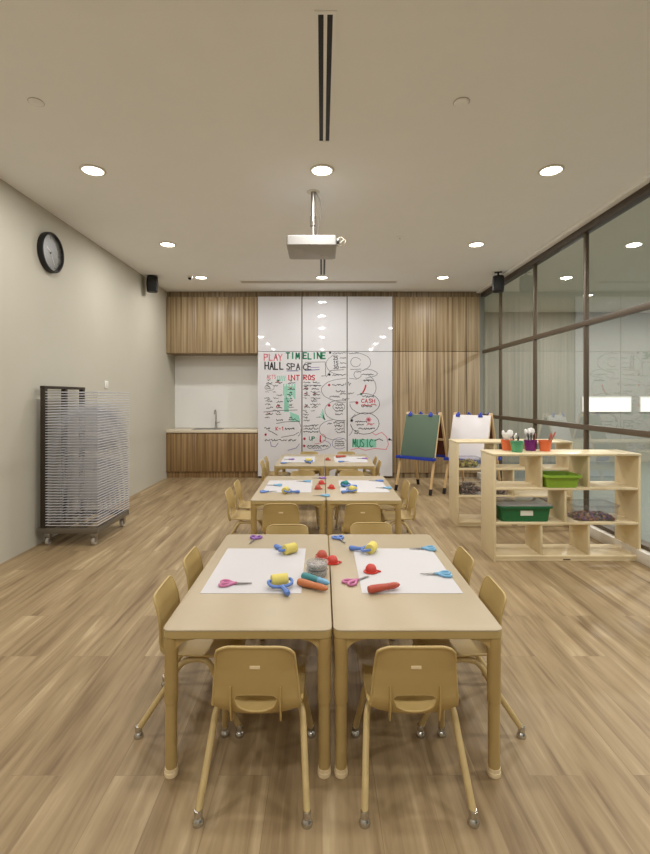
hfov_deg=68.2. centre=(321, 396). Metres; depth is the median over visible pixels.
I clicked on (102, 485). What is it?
wire shelf
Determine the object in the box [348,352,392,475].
panel
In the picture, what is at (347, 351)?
trim
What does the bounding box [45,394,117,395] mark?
wire shelf
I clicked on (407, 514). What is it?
child chair
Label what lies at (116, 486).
wire shelf
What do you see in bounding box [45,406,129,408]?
wire shelf
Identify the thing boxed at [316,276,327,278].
recessed light
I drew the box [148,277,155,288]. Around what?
grille
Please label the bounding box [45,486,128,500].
wire shelf
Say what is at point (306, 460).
foam roller
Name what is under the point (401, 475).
baseboard
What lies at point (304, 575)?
tool
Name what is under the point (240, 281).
ceiling vent
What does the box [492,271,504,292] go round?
wall speaker
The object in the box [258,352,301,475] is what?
panel
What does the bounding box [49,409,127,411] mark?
wire shelf
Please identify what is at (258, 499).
table
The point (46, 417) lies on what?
wire shelf
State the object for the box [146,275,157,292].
wall speaker
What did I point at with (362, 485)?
paper
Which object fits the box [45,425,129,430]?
wire shelf
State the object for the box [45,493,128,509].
wire shelf
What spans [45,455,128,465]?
wire shelf
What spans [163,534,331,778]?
table
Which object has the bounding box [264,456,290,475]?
child chair
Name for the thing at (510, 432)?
spreader
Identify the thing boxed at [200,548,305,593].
paper
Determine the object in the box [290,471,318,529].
child chair
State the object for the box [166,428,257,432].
countertop
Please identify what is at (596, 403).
window
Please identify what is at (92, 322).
wall
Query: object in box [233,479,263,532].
child chair
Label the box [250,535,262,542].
scissors
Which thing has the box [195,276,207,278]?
recessed light
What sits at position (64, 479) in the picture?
wire shelf
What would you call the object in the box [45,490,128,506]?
wire shelf
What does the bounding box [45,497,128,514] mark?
wire shelf
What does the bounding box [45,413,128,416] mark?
wire shelf
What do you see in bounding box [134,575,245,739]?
child chair
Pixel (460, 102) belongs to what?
smoke detector
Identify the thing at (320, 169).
recessed light
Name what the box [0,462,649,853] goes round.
floor
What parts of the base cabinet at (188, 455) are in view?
door, door, door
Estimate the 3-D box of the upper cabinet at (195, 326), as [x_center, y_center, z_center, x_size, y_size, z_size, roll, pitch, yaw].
[-1.835,-1.200,8.250,1.525,0.935,0.500,0,0,0]
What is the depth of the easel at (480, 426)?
6.66 m
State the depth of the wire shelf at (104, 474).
4.54 m
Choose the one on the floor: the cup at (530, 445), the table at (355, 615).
the table at (355, 615)
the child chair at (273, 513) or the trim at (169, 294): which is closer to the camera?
the child chair at (273, 513)
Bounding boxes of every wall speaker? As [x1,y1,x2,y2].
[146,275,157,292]
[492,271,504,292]
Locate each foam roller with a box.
[267,573,292,595]
[274,542,297,554]
[282,486,299,493]
[304,458,312,463]
[340,480,356,486]
[341,485,357,492]
[349,541,377,553]
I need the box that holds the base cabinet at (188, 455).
[166,433,257,477]
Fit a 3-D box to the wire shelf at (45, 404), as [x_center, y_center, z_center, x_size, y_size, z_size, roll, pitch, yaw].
[-2.264,0.079,4.695,0.475,0.008,0.728,0,0,0]
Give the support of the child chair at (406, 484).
on the floor
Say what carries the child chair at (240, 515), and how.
on the floor
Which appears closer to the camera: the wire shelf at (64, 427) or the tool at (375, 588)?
the tool at (375, 588)
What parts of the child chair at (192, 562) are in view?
backrest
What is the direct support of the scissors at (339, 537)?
on the table at (355, 615)
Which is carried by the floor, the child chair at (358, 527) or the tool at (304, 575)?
the child chair at (358, 527)
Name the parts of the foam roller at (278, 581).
roller frame, handle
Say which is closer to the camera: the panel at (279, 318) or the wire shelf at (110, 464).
the wire shelf at (110, 464)
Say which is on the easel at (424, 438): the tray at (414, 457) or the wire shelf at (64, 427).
the tray at (414, 457)
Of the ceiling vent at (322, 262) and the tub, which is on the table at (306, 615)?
the tub
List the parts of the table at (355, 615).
leg, leg, leg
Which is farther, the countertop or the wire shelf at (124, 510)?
the countertop
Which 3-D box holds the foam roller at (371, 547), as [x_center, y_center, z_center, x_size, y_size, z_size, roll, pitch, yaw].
[0.215,0.792,2.543,0.149,0.052,0.115,0,0,22]
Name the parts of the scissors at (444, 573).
handle, handle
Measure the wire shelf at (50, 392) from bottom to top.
0.008 m
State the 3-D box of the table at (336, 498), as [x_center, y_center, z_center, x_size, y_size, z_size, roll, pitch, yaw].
[0.336,1.085,4.400,0.601,0.530,1.180,0,0,0]
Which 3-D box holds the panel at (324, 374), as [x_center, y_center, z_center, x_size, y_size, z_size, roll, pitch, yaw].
[0.046,0.279,7.983,0.743,2.072,0.030,0,0,0]
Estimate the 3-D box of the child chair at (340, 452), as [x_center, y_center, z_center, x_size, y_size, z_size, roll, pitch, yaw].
[0.360,1.079,6.960,0.381,0.543,0.436,0,0,0]
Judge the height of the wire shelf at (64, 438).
0.008 m
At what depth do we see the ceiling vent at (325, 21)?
2.58 m
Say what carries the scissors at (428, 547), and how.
on the paper at (404, 566)
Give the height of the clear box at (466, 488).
0.146 m
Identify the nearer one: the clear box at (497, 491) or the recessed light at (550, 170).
the recessed light at (550, 170)
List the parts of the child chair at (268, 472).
backrest, seat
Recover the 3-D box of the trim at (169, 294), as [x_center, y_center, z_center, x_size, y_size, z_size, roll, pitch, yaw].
[0.021,-1.718,8.080,5.238,0.092,0.080,0,0,0]
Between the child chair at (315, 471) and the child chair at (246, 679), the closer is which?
the child chair at (246, 679)
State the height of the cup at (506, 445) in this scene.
0.092 m
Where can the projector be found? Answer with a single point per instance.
(312, 246)
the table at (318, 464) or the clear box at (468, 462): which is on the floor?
the table at (318, 464)
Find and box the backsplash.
[175,356,257,427]
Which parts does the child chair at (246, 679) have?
leg, leg, name plate, backrest, seat, leg, leg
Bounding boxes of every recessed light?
[79,164,105,175]
[159,242,175,246]
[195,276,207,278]
[310,164,333,175]
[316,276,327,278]
[436,276,448,278]
[468,242,484,246]
[538,164,564,175]
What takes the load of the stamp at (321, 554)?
on the table at (306, 615)
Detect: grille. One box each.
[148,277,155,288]
[494,277,501,288]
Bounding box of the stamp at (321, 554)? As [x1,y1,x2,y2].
[315,550,328,558]
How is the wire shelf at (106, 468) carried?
attached to the drying rack
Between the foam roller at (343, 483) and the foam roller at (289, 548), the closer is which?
the foam roller at (289, 548)
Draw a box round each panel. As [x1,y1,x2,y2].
[258,297,301,350]
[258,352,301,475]
[302,297,346,350]
[302,352,346,475]
[348,297,392,350]
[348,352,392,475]
[393,297,479,350]
[393,352,479,472]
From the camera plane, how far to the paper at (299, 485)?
4.44 m
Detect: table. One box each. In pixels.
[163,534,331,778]
[250,476,325,533]
[274,454,323,475]
[324,454,374,509]
[325,476,401,549]
[329,534,501,778]
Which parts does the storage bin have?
lid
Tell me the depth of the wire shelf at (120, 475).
4.54 m
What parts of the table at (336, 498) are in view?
leg, leg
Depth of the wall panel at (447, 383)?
8.00 m
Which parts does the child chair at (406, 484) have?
seat, backrest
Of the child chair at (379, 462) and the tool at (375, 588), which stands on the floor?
the child chair at (379, 462)
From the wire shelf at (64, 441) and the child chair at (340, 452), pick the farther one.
the child chair at (340, 452)
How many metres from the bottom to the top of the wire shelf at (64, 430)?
0.008 m
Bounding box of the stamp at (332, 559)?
[326,555,341,564]
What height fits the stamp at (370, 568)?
0.039 m
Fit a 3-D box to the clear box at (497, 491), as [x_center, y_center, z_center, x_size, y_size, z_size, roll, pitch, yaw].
[1.848,0.978,5.150,0.266,0.108,0.266,0,0,0]
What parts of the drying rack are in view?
post, rail, post, post, frame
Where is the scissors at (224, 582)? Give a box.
[218,579,251,586]
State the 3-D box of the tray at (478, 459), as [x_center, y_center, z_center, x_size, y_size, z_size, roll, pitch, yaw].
[1.959,0.866,6.562,0.601,0.037,0.091,0,0,41]
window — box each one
[480,183,649,551]
[582,396,631,411]
[639,396,649,411]
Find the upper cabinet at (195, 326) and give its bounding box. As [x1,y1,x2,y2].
[166,297,257,355]
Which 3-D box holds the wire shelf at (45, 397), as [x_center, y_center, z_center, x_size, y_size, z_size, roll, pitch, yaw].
[-2.264,0.005,4.695,0.475,0.008,0.728,0,0,0]
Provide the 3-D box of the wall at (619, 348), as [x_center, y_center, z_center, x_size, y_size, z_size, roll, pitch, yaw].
[5.775,-0.207,10.050,6.250,3.115,0.100,0,0,0]
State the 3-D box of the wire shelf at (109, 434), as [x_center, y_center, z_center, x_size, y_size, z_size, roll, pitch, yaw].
[-2.264,0.374,4.695,0.475,0.008,0.728,0,0,0]
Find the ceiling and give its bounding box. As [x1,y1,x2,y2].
[0,0,649,311]
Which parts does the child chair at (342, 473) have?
leg, backrest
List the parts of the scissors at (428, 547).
handle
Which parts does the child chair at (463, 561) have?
backrest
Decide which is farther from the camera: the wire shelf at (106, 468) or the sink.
the sink
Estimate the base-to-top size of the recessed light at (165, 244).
0.010 m
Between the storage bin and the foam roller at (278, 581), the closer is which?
the foam roller at (278, 581)
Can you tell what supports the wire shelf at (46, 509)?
attached to the drying rack
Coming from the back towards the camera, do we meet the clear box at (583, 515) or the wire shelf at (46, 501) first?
the wire shelf at (46, 501)
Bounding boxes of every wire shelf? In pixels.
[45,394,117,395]
[45,397,129,397]
[45,399,129,400]
[45,404,129,405]
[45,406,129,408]
[45,411,129,413]
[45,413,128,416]
[45,416,128,419]
[45,420,128,424]
[45,423,128,427]
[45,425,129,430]
[45,427,128,432]
[45,430,128,435]
[45,432,129,438]
[45,437,128,443]
[45,439,129,446]
[45,441,128,449]
[45,446,129,454]
[45,448,128,457]
[45,451,128,460]
[45,453,129,462]
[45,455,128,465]
[45,458,128,468]
[45,462,128,473]
[45,465,128,476]
[45,467,129,479]
[45,469,128,481]
[45,472,128,484]
[45,474,129,487]
[45,479,128,492]
[45,481,129,495]
[45,483,128,498]
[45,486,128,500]
[45,488,129,503]
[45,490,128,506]
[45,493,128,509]
[45,495,129,511]
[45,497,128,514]
[45,500,128,517]
[45,504,128,522]
[45,507,128,525]
[46,402,125,402]
[46,418,129,421]
[46,434,128,441]
[46,444,128,451]
[46,460,129,470]
[46,476,128,490]
[46,502,129,519]
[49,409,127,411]
[50,392,129,392]
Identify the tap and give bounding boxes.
[214,410,218,427]
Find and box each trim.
[167,292,479,296]
[258,297,391,476]
[392,351,478,351]
[476,173,649,292]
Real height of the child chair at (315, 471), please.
0.543 m
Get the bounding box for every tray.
[396,455,435,460]
[444,457,480,463]
[542,471,581,487]
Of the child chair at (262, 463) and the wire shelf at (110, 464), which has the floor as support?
the child chair at (262, 463)
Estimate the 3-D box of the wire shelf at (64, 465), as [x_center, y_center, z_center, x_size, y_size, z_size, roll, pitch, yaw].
[-2.264,0.644,4.695,0.475,0.008,0.728,0,0,0]
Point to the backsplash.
(227, 385)
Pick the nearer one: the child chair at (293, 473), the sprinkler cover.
the sprinkler cover
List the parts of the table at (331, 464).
leg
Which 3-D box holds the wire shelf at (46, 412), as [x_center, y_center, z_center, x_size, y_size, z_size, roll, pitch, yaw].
[-2.264,0.152,4.695,0.475,0.008,0.728,0,0,0]
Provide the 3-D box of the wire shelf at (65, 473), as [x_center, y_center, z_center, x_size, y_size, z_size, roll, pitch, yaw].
[-2.264,0.718,4.695,0.475,0.008,0.728,0,0,0]
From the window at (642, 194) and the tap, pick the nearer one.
the window at (642, 194)
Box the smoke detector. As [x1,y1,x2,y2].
[453,97,469,107]
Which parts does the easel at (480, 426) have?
leg, leg, leg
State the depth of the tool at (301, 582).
2.04 m
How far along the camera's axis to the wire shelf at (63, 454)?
4.45 m
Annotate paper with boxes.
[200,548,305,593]
[264,480,312,491]
[281,456,314,461]
[334,456,367,461]
[338,480,388,491]
[353,548,462,593]
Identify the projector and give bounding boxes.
[286,189,345,258]
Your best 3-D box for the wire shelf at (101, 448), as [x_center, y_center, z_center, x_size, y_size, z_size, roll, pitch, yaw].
[-2.264,0.497,4.695,0.475,0.008,0.728,0,0,0]
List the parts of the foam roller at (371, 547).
handle, roller frame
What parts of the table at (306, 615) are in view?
leg, leg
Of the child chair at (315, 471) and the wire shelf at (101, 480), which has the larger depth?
the child chair at (315, 471)
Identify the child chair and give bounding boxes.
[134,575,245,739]
[183,546,264,645]
[192,645,315,829]
[225,487,262,533]
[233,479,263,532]
[260,460,266,481]
[262,503,301,533]
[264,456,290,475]
[266,524,308,533]
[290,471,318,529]
[298,451,319,475]
[334,471,363,529]
[335,451,357,475]
[340,503,380,533]
[350,522,391,533]
[351,646,479,829]
[363,456,377,475]
[375,460,381,475]
[379,479,412,532]
[380,487,418,533]
[390,546,486,674]
[412,575,525,739]
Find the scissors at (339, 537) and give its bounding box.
[331,535,345,542]
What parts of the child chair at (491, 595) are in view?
leg, seat, seat rail, leg, backrest, leg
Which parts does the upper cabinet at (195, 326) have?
door, door, door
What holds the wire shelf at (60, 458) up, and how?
attached to the drying rack
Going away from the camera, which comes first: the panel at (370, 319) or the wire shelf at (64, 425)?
the wire shelf at (64, 425)
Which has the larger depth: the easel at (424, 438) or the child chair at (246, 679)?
the easel at (424, 438)
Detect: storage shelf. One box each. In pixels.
[449,439,572,526]
[480,449,641,561]
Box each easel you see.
[394,411,448,495]
[442,412,501,493]
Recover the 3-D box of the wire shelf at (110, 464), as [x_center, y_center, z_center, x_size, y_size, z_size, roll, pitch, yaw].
[-2.264,0.669,4.695,0.475,0.008,0.728,0,0,0]
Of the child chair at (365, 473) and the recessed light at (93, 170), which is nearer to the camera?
the recessed light at (93, 170)
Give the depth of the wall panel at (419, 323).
8.00 m
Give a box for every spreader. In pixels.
[503,433,509,439]
[507,430,512,439]
[527,428,534,434]
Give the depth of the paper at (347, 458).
6.29 m
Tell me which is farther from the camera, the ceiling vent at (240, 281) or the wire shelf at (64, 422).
the ceiling vent at (240, 281)
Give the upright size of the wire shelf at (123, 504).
0.008 m
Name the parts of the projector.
ceiling plate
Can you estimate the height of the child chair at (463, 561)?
0.543 m
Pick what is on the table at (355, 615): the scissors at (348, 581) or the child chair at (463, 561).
the scissors at (348, 581)
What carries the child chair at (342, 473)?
on the floor
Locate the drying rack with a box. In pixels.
[37,386,129,544]
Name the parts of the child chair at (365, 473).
seat, backrest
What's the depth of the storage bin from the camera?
3.96 m
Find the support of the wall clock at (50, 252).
attached to the wall at (92, 322)
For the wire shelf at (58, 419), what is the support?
attached to the drying rack
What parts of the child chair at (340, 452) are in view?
backrest, seat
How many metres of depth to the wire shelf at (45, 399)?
4.67 m
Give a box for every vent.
[240,281,397,282]
[314,10,336,142]
[319,259,326,274]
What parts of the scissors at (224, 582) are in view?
handle, handle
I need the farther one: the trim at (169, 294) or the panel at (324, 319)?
the trim at (169, 294)
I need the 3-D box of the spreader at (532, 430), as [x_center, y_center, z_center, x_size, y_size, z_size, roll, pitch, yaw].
[1.833,0.365,4.211,0.051,0.191,0.046,0,0,-13]
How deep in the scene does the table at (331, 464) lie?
5.83 m
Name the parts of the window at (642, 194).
sill rail, head rail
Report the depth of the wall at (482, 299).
8.12 m
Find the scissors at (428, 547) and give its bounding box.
[409,545,436,550]
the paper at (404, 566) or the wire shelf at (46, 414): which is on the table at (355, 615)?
the paper at (404, 566)
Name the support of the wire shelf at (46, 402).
attached to the drying rack
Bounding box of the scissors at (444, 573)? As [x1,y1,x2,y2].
[420,570,452,577]
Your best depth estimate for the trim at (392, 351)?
8.03 m
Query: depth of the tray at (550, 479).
3.93 m
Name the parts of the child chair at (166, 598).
leg, backrest, seat rail, seat, leg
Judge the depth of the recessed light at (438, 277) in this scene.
7.06 m
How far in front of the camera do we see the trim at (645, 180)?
4.79 m
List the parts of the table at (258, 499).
leg, leg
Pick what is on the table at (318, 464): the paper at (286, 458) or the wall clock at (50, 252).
the paper at (286, 458)
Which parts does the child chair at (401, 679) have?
leg, leg, seat, backrest, name plate, leg, leg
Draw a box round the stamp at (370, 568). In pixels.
[363,564,380,573]
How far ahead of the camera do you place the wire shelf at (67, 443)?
4.54 m
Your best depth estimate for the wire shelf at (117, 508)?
4.60 m
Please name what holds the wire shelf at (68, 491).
attached to the drying rack
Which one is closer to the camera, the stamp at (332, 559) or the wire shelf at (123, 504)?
the stamp at (332, 559)
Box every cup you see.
[501,439,512,450]
[510,440,523,451]
[524,439,537,450]
[538,440,551,450]
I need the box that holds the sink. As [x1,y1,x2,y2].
[191,428,223,429]
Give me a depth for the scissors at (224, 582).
2.09 m
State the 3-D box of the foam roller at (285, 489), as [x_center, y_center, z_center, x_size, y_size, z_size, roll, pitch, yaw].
[-0.263,0.792,4.081,0.149,0.052,0.115,0,0,10]
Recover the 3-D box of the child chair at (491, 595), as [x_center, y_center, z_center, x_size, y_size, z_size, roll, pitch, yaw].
[0.596,1.079,2.081,0.436,0.543,0.381,0,0,1]
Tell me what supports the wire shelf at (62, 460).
attached to the drying rack
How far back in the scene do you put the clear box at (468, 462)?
5.09 m
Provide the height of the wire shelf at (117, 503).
0.008 m
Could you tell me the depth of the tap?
8.41 m
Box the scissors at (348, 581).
[341,576,368,585]
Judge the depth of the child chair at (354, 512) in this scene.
3.65 m
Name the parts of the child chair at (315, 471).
seat, backrest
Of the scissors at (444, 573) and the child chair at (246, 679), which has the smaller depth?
the child chair at (246, 679)
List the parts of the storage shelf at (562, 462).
panel, panel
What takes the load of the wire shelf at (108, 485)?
attached to the drying rack
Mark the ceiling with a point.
(199, 116)
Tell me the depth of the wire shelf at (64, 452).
4.44 m
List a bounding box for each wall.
[0,179,174,563]
[479,293,484,413]
[485,312,649,461]
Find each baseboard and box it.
[392,473,476,477]
[477,472,649,567]
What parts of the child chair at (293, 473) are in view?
backrest, leg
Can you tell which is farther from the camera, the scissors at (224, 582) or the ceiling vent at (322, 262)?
the ceiling vent at (322, 262)
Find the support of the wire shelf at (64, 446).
attached to the drying rack
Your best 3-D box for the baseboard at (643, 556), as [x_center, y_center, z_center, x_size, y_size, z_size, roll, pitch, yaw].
[2.683,1.300,2.410,0.195,0.100,11.220,0,0,0]
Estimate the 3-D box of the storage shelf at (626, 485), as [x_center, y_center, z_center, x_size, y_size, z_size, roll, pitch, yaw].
[2.010,0.907,4.093,1.212,0.885,0.333,0,0,0]
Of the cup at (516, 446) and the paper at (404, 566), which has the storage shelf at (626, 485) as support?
the cup at (516, 446)
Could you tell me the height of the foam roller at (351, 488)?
0.052 m
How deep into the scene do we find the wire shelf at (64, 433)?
4.48 m
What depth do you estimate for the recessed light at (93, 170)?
3.72 m
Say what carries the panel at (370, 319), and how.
attached to the trim at (347, 351)
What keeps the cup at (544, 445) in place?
on the storage shelf at (626, 485)
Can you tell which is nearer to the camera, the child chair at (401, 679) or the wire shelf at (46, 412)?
the child chair at (401, 679)
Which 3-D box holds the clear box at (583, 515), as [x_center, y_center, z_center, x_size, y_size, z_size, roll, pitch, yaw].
[2.283,0.964,4.085,0.386,0.141,0.266,0,0,0]
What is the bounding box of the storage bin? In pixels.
[496,497,552,521]
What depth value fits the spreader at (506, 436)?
4.15 m
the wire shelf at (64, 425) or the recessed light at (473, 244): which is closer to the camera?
the wire shelf at (64, 425)
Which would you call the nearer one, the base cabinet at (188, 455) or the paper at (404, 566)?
the paper at (404, 566)
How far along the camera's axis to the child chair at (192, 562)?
2.52 m
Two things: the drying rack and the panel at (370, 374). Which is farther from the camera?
the panel at (370, 374)
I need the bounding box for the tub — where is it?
[306,560,327,577]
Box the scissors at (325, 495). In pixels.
[313,494,329,496]
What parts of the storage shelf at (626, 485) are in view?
panel, panel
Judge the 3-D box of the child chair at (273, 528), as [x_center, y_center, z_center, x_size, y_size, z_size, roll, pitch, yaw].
[-0.220,1.079,2.889,0.381,0.543,0.436,0,0,0]
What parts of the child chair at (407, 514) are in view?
seat, leg, backrest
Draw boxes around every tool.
[297,578,327,590]
[301,572,329,584]
[367,582,399,592]
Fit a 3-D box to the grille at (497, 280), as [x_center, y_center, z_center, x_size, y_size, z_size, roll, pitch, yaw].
[2.464,-1.593,6.709,0.110,0.165,0.012,0,0,20]
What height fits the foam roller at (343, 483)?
0.052 m
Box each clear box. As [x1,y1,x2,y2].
[459,455,480,466]
[459,481,480,493]
[480,484,507,494]
[567,510,614,520]
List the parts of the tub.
craft tub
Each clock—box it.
[37,232,63,272]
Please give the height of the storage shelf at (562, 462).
0.885 m
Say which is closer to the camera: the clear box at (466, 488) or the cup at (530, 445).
the cup at (530, 445)
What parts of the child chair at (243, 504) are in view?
backrest, seat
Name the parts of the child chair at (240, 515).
backrest, leg, seat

